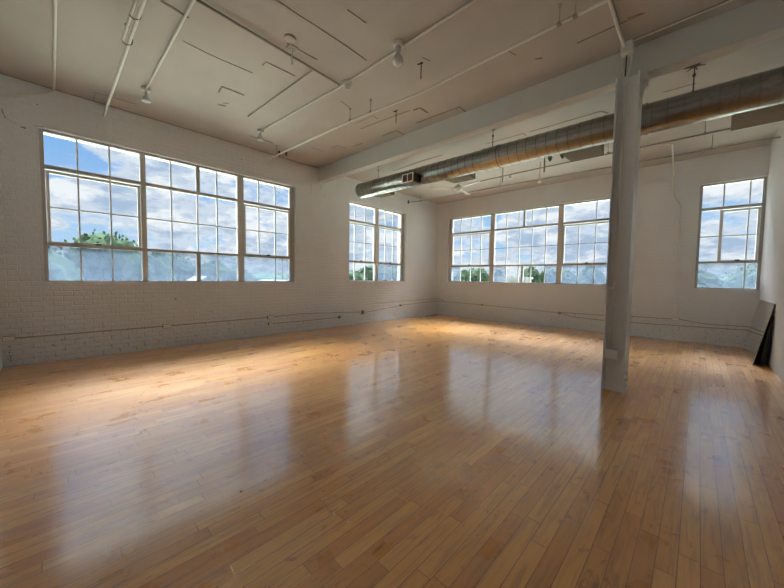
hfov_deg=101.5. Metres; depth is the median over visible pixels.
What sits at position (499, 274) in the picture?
tree
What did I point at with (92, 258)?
tree
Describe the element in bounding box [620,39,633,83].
junction box
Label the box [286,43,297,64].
ceiling hook
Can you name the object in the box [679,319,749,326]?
conduit
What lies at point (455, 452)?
floor
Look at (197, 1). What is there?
conduit
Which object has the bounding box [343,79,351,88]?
ceiling lamp
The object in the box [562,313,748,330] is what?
conduit
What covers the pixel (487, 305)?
conduit
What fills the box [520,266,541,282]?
tree
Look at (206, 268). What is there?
tree
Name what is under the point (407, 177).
grille
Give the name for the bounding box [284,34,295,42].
disc
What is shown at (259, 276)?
trees
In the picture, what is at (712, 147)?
pipe
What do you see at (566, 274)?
tree
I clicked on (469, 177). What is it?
air register
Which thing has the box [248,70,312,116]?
conduit
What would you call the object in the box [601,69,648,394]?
steel column
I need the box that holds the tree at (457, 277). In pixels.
[453,269,466,280]
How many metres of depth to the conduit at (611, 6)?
3.30 m
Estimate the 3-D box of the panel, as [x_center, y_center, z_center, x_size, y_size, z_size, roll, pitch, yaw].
[6.451,0.730,5.615,0.113,0.799,1.460,4,4,44]
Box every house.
[186,276,214,280]
[259,279,287,280]
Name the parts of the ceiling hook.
rod, plate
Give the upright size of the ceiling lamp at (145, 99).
0.201 m
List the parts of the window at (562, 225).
sash, meeting rail, transom rail, sill, clouded pane, sash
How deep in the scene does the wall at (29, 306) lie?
5.81 m
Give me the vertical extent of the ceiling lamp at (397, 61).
0.262 m
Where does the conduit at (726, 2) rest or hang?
attached to the ceiling
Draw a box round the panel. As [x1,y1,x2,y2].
[755,315,773,365]
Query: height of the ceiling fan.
0.563 m
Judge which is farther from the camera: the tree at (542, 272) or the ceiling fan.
the tree at (542, 272)
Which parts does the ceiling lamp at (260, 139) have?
bulb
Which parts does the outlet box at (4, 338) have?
plate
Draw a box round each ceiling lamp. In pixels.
[141,86,150,103]
[257,129,263,141]
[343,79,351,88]
[392,39,402,67]
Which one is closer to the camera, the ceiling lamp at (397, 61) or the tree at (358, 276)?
the ceiling lamp at (397, 61)
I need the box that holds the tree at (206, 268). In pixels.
[201,259,227,280]
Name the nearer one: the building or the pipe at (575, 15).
the pipe at (575, 15)
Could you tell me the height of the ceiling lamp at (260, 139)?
0.201 m
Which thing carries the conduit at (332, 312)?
attached to the wall at (29, 306)
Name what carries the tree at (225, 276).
on the ground
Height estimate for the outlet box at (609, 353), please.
0.115 m
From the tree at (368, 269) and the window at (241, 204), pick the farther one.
the tree at (368, 269)
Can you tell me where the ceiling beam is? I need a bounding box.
[318,0,783,183]
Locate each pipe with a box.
[102,0,146,116]
[265,0,610,160]
[408,135,780,203]
[467,121,730,184]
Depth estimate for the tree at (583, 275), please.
39.15 m
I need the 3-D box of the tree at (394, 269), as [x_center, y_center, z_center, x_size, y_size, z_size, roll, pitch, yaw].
[1.855,-5.767,122.791,13.356,8.881,14.319,4,4,44]
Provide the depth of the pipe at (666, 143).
7.13 m
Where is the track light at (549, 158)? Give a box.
[547,154,563,161]
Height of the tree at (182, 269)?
7.686 m
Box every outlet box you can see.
[2,335,14,341]
[162,324,171,328]
[605,348,617,359]
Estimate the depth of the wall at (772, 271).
5.22 m
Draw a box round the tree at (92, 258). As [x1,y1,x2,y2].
[60,228,151,279]
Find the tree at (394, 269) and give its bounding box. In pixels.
[388,268,396,279]
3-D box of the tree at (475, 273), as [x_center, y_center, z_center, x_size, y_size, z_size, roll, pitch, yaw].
[14.638,-1.190,54.721,4.712,7.059,4.805,4,4,44]
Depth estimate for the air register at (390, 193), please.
8.05 m
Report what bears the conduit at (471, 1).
attached to the ceiling
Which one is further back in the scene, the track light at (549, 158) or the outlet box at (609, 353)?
the track light at (549, 158)
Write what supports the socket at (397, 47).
attached to the ceiling lamp at (397, 61)
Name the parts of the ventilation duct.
register frame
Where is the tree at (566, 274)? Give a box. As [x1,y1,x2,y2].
[545,268,576,282]
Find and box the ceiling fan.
[430,181,479,194]
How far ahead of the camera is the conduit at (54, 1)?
3.96 m
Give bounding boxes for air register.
[375,191,394,197]
[403,172,419,185]
[445,173,475,182]
[561,144,604,161]
[730,103,783,130]
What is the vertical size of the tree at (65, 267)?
6.657 m
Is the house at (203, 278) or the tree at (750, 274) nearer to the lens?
the tree at (750, 274)
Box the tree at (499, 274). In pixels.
[494,269,504,281]
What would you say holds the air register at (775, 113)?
attached to the ventilation duct
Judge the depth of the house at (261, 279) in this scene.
38.89 m
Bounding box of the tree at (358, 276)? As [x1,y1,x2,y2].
[349,270,366,279]
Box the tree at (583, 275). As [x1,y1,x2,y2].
[573,265,605,283]
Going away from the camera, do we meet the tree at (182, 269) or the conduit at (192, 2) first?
the conduit at (192, 2)
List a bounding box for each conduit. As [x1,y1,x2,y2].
[0,0,56,96]
[15,312,351,337]
[146,0,195,88]
[196,0,339,85]
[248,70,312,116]
[262,0,476,130]
[273,317,337,323]
[368,301,480,311]
[487,305,670,318]
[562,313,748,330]
[604,57,625,348]
[608,0,625,47]
[633,0,733,41]
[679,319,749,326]
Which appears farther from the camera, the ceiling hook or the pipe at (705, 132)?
the pipe at (705, 132)
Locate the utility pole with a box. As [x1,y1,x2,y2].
[277,259,287,279]
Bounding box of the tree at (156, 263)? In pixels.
[148,252,176,280]
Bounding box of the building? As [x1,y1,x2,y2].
[495,277,532,282]
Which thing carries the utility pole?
on the ground
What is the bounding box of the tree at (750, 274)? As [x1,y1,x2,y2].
[715,264,756,287]
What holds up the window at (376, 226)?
in the wall at (29, 306)
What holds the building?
on the ground
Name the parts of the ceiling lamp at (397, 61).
bulb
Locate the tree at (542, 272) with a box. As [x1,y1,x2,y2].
[540,269,549,282]
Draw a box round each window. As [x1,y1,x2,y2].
[38,128,295,282]
[349,202,404,281]
[448,198,609,285]
[694,176,767,290]
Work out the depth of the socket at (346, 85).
4.38 m
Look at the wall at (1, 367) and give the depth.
4.38 m
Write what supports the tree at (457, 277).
on the ground
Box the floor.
[0,314,783,587]
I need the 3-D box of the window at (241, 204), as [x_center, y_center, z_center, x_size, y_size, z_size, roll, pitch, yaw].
[-3.731,-1.341,6.164,0.167,2.242,4.065,4,4,44]
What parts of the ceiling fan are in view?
blade, motor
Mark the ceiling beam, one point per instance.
(756, 22)
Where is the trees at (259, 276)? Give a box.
[251,273,727,281]
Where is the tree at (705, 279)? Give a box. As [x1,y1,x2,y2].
[697,268,723,287]
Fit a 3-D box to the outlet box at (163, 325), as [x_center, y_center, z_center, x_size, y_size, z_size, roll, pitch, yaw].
[-4.069,0.581,5.794,0.052,0.075,0.130,4,4,44]
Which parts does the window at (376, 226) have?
sash, meeting rail, transom rail, sill, sash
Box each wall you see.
[0,74,437,367]
[0,326,2,370]
[436,145,770,347]
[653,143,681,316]
[759,121,783,382]
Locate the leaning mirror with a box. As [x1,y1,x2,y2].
[742,300,774,364]
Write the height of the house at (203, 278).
4.800 m
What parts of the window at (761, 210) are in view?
sill, meeting rail, transom rail, sash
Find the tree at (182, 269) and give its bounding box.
[164,253,195,280]
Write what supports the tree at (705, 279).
on the ground
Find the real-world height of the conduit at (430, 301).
0.195 m
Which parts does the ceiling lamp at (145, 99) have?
bulb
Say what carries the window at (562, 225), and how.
in the wall at (658, 211)
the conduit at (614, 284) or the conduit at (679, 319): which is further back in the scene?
the conduit at (679, 319)
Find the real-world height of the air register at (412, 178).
0.180 m
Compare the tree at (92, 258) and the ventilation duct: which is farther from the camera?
the tree at (92, 258)
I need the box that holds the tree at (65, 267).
[48,246,85,279]
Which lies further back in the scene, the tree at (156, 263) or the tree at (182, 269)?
the tree at (182, 269)
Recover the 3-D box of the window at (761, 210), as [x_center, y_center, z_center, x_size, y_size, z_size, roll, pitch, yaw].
[7.011,-1.212,6.669,0.950,2.242,0.167,4,4,44]
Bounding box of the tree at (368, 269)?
[359,265,389,279]
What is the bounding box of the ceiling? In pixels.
[0,0,783,203]
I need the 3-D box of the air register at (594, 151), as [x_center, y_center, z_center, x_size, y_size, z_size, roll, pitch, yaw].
[3.019,-2.323,5.076,0.560,0.180,0.682,4,5,44]
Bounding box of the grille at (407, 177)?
[403,173,411,181]
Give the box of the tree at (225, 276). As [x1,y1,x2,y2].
[219,266,254,280]
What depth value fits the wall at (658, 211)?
7.51 m
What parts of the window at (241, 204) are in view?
sash, clouded pane, transom rail, meeting rail, sill, clouded pane, sash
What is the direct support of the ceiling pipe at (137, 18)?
hanging from the ceiling
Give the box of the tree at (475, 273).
[463,268,488,281]
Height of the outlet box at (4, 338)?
0.070 m
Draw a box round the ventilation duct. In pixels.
[355,62,783,198]
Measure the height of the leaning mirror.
1.000 m
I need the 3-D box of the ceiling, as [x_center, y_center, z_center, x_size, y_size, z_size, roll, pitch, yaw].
[0.986,-3.086,5.317,8.360,0.306,10.720,4,4,44]
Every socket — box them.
[344,83,350,88]
[395,45,400,52]
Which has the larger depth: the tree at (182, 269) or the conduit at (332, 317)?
the tree at (182, 269)

